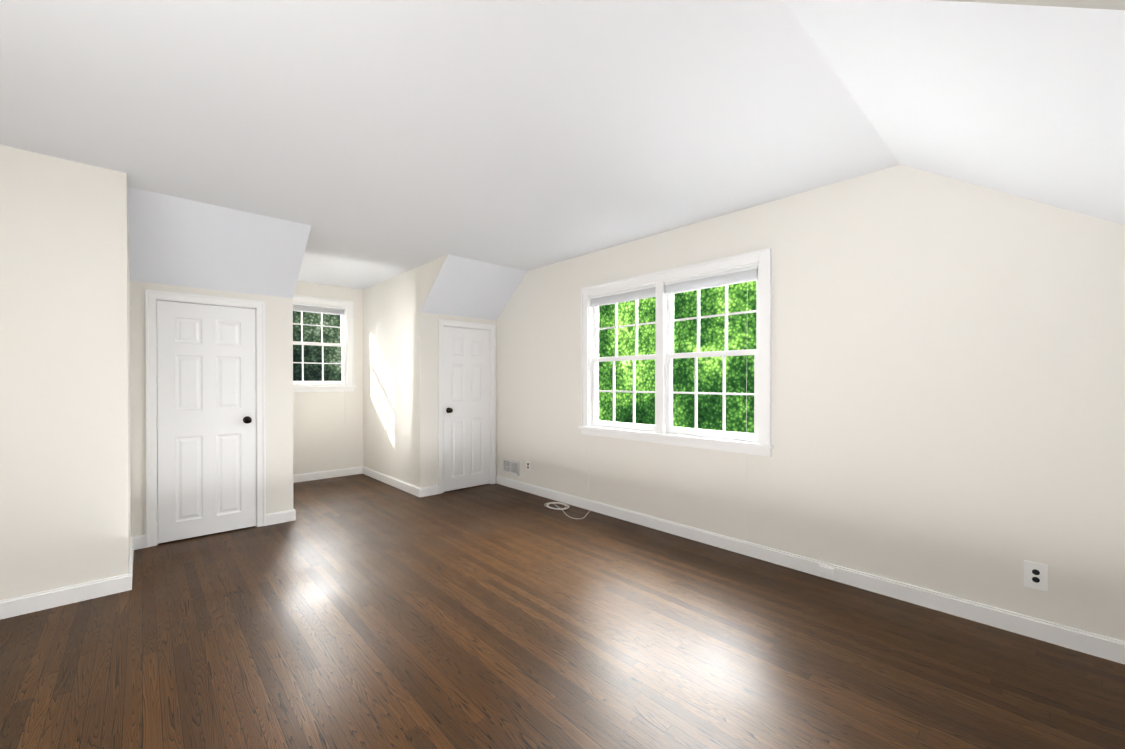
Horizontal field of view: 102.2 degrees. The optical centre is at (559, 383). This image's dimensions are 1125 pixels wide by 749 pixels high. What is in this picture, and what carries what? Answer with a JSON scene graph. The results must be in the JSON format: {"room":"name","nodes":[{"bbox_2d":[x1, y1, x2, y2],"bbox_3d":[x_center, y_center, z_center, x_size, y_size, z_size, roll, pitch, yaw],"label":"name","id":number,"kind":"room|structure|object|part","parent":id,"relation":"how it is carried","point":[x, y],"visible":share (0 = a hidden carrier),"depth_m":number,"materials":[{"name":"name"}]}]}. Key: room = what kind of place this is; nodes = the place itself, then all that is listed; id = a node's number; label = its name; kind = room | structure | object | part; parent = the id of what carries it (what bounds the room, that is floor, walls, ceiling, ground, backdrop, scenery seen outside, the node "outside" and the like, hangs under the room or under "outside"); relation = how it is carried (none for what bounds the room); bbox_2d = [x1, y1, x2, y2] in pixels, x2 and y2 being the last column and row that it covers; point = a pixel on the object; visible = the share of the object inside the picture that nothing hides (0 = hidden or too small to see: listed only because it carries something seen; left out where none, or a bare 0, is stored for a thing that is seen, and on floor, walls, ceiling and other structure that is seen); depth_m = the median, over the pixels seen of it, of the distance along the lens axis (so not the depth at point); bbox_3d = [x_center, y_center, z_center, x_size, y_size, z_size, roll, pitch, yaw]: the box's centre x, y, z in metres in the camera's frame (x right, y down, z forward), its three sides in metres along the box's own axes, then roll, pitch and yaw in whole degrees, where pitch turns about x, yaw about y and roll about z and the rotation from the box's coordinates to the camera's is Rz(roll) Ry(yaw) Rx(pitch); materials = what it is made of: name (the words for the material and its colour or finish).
{"room":"empty attic bedroom","nodes":[
{"label":"empty attic bedroom","id":0,"kind":"room"},
{"bbox_2d":[293,281,362,474],"bbox_3d":[-3.434,-0.053,6.313,1.318,2.763,0.150,0,0,-43],"label":"wall","id":1,"kind":"structure","parent":0,"point":[326,437],"depth_m":6.41,"materials":[{"name":"white paint"}]},
{"bbox_2d":[293,295,355,422],"bbox_3d":[-3.419,-0.318,6.295,1.080,1.753,0.195,0,0,-43],"label":"alcove window","id":2,"kind":"structure","parent":1,"relation":"in","point":[344,309],"depth_m":6.41,"materials":[{"name":"white paint"}]},
{"bbox_3d":[-3.428,-0.534,6.304,0.842,1.115,0.068,0,0,-43],"label":"sash","id":3,"kind":"part","parent":2,"relation":"part of","materials":[{"name":"white paint"}]},
{"bbox_2d":[293,303,344,315],"bbox_3d":[-3.395,-1.035,6.265,0.828,0.109,0.026,0,0,-43],"label":"blind","id":4,"kind":"object","parent":2,"relation":"attached to","point":[323,308],"depth_m":6.32,"materials":[{"name":"white"}]},
{"bbox_2d":[293,466,362,482],"bbox_3d":[-3.378,1.276,6.259,1.318,0.105,0.016,0,0,-43],"label":"baseboard","id":5,"kind":"structure","parent":1,"relation":"attached to","point":[325,474],"depth_m":6.36,"materials":[{"name":"white paint"}]},
{"bbox_2d":[363,254,526,487],"bbox_3d":[-1.727,-0.053,6.229,1.081,2.763,2.785,0,0,-43],"label":"wall","id":6,"kind":"structure","parent":0,"point":[404,312],"depth_m":5.59,"materials":[{"name":"white paint"}]},
{"bbox_2d":[363,466,418,496],"bbox_3d":[-2.271,1.277,6.017,0.016,0.105,1.870,0,0,-43],"label":"baseboard","id":7,"kind":"structure","parent":6,"relation":"attached to","point":[401,485],"depth_m":5.89,"materials":[{"name":"white paint"}]},
{"bbox_2d":[419,485,438,496],"bbox_3d":[-1.549,1.280,5.400,0.245,0.105,0.016,0,0,-43],"label":"baseboard","id":8,"kind":"structure","parent":6,"relation":"attached to","point":[428,491],"depth_m":5.39,"materials":[{"name":"white paint"}]},
{"bbox_2d":[443,326,490,491],"bbox_3d":[-1.164,0.309,5.777,0.694,2.020,0.049,0,0,-43],"label":"door","id":9,"kind":"structure","parent":6,"relation":"in","point":[466,399],"depth_m":5.75,"materials":[{"name":"white paint"}]},
{"bbox_2d":[446,408,452,412],"bbox_3d":[-1.338,0.327,5.554,0.066,0.066,0.071,0,0,-43],"label":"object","id":10,"kind":"structure","parent":9,"relation":"attached to","point":[449,410],"depth_m":5.54,"materials":[{"name":"brown metal"}]},
{"bbox_3d":[-0.907,0.285,5.989,0.028,1.700,0.014,0,0,-43],"label":"door hinges","id":11,"kind":"part","parent":9,"relation":"part of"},
{"bbox_2d":[438,319,495,493],"bbox_3d":[-1.188,0.275,5.791,0.826,2.112,0.121,0,0,-43],"label":"door frame","id":12,"kind":"structure","parent":6,"relation":"attached to","point":[462,324],"depth_m":5.77,"materials":[{"name":"white paint"}]},
{"bbox_2d":[0,0,899,289],"bbox_3d":[-1.327,-1.426,2.596,5.700,0.120,8.664,0,0,-43],"label":"ceiling","id":13,"kind":"structure","parent":0,"point":[372,142],"depth_m":2.30,"materials":[{"name":"white paint"}]},
{"bbox_2d":[0,474,1124,748],"bbox_3d":[-1.327,1.407,2.611,5.700,0.120,8.664,0,0,-43],"label":"floor","id":14,"kind":"structure","parent":0,"point":[356,612],"depth_m":2.28,"materials":[{"name":"brown wood"}]},
{"bbox_2d":[0,145,130,599],"bbox_3d":[-4.584,-0.039,3.409,1.995,2.763,3.069,0,0,-43],"label":"wall block","id":15,"kind":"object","parent":14,"relation":"on","point":[65,472],"visible":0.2,"depth_m":2.76,"materials":[{"name":"white paint"}]},
{"bbox_2d":[0,573,131,619],"bbox_3d":[-3.479,1.296,2.336,1.861,0.105,0.016,0,0,-43],"label":"baseboard","id":16,"kind":"structure","parent":15,"relation":"attached to","point":[29,603],"depth_m":2.76,"materials":[{"name":"white paint"}]},
{"bbox_2d":[128,537,133,576],"bbox_3d":[-3.127,1.291,3.316,0.016,0.105,0.949,0,0,-43],"label":"baseboard","id":17,"kind":"structure","parent":15,"relation":"attached to","point":[131,556],"depth_m":3.27,"materials":[{"name":"white paint"}]},
{"bbox_2d":[128,187,310,536],"bbox_3d":[-3.521,-0.045,4.580,1.156,2.763,2.785,0,0,-43],"label":"wall block","id":18,"kind":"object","parent":14,"relation":"on","point":[180,245],"visible":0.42,"depth_m":3.79,"materials":[{"name":"white paint"}]},
{"bbox_2d":[133,535,145,549],"bbox_3d":[-3.415,1.289,3.684,0.091,0.105,0.016,0,0,-43],"label":"baseboard","id":19,"kind":"structure","parent":18,"relation":"attached to","point":[140,542],"depth_m":3.68,"materials":[{"name":"white paint"}]},
{"bbox_2d":[145,289,265,547],"bbox_3d":[-3.108,0.284,4.027,0.835,2.112,0.121,0,0,-43],"label":"door frame","id":20,"kind":"structure","parent":18,"relation":"attached to","point":[152,297],"depth_m":3.79,"materials":[{"name":"white paint"}]},
{"bbox_2d":[156,300,255,542],"bbox_3d":[-3.095,0.318,4.001,0.702,2.020,0.049,0,0,-43],"label":"door","id":21,"kind":"structure","parent":20,"relation":"attached to","point":[206,386],"depth_m":3.98,"materials":[{"name":"white paint"}]},
{"bbox_3d":[-3.331,0.296,3.760,0.028,1.700,0.014,0,0,-43],"label":"door hinges","id":22,"kind":"part","parent":21,"relation":"part of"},
{"bbox_2d":[243,416,251,422],"bbox_3d":[-2.855,0.334,4.159,0.066,0.066,0.071,0,0,-43],"label":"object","id":23,"kind":"structure","parent":21,"relation":"attached to","point":[247,419],"depth_m":4.14,"materials":[{"name":"black metal"}]},
{"bbox_2d":[266,509,295,525],"bbox_3d":[-2.678,1.286,4.362,0.250,0.105,0.016,0,0,-43],"label":"baseboard","id":24,"kind":"structure","parent":18,"relation":"attached to","point":[280,517],"depth_m":4.35,"materials":[{"name":"white paint"}]},
{"bbox_2d":[544,502,589,518],"bbox_3d":[0.070,1.326,4.786,0.301,0.019,0.648,0,0,-43],"label":"cord","id":25,"kind":"object","parent":14,"relation":"on","point":[562,509],"visible":0.96,"depth_m":4.85,"materials":[{"name":"white plastic"}]},
{"bbox_2d":[497,165,1124,640],"bbox_3d":[1.426,-0.065,3.708,0.150,2.813,6.564,0,0,-43],"label":"wall","id":26,"kind":"structure","parent":0,"point":[947,385],"depth_m":2.81,"materials":[{"name":"white paint"}]},
{"bbox_2d":[503,458,518,475],"bbox_3d":[-0.623,1.067,5.824,0.011,0.172,0.345,0,0,-43],"label":"air vent","id":27,"kind":"object","parent":26,"relation":"in","point":[511,466],"visible":1,"depth_m":5.80,"materials":[{"name":"white metal"}]},
{"bbox_2d":[526,461,529,470],"bbox_3d":[-0.381,1.007,5.564,0.007,0.116,0.072,0,0,-43],"label":"electrical outlet","id":28,"kind":"object","parent":26,"relation":"attached to","point":[528,465],"visible":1,"depth_m":5.56,"materials":[{"name":"white plastic"}]},
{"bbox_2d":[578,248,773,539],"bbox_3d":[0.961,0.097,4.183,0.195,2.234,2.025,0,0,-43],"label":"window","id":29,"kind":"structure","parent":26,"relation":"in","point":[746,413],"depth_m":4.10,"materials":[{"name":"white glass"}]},
{"bbox_2d":[590,265,757,306],"bbox_3d":[0.935,-0.860,4.154,0.026,0.109,1.773,0,0,-43],"label":"window blind","id":30,"kind":"object","parent":29,"relation":"attached to","point":[730,277],"visible":0.88,"depth_m":3.96,"materials":[{"name":"white"}]},
{"bbox_3d":[0.971,-0.232,4.190,0.068,1.370,1.787,0,0,-43],"label":"right window sash","id":31,"kind":"part","parent":29,"relation":"part of","materials":[{"name":"white wood"}]},
{"bbox_2d":[496,475,1124,664],"bbox_3d":[1.321,1.289,3.707,0.016,0.105,6.394,0,0,-43],"label":"baseboard","id":32,"kind":"structure","parent":26,"relation":"attached to","point":[1101,646],"depth_m":2.89,"materials":[{"name":"white paint"}]},
{"bbox_2d":[819,565,833,575],"bbox_3d":[1.835,1.283,3.120,0.022,0.042,0.085,0,0,-43],"label":"phone jack","id":33,"kind":"object","parent":26,"relation":"attached to","point":[826,570],"visible":0.96,"depth_m":3.11,"materials":[{"name":"white plastic"}]},
{"bbox_2d":[1024,560,1047,591],"bbox_3d":[2.525,1.018,2.404,0.007,0.140,0.090,0,0,-43],"label":"electrical outlet","id":34,"kind":"object","parent":26,"relation":"attached to","point":[1035,575],"visible":1,"depth_m":2.40,"materials":[{"name":"white plastic"}]},
{"bbox_2d":[1032,569,1039,582],"bbox_3d":[2.523,1.018,2.402,0.002,0.069,0.029,0,0,-43],"label":"socket","id":35,"kind":"object","parent":34,"relation":"attached to","point":[1035,572],"depth_m":2.40,"materials":[{"name":"black"}]},
{"bbox_2d":[785,0,1124,224],"bbox_3d":[2.134,-0.697,1.471,1.872,1.428,2.017,0,0,-43],"label":"sloped ceiling","id":36,"kind":"structure","parent":0,"point":[1023,98],"depth_m":1.61,"materials":[{"name":"white paint"}]},
{"label":"outside","id":37,"kind":"structure","parent":0,"visible":0},
{"bbox_2d":[293,311,341,380],"bbox_3d":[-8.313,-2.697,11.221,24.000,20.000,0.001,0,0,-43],"label":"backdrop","id":38,"kind":"structure","parent":37,"point":[313,372],"depth_m":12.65,"materials":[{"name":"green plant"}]},
{"bbox_2d":[599,280,755,432],"bbox_3d":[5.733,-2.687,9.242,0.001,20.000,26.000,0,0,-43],"label":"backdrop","id":39,"kind":"structure","parent":37,"point":[741,336],"depth_m":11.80,"materials":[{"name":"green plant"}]}
]}

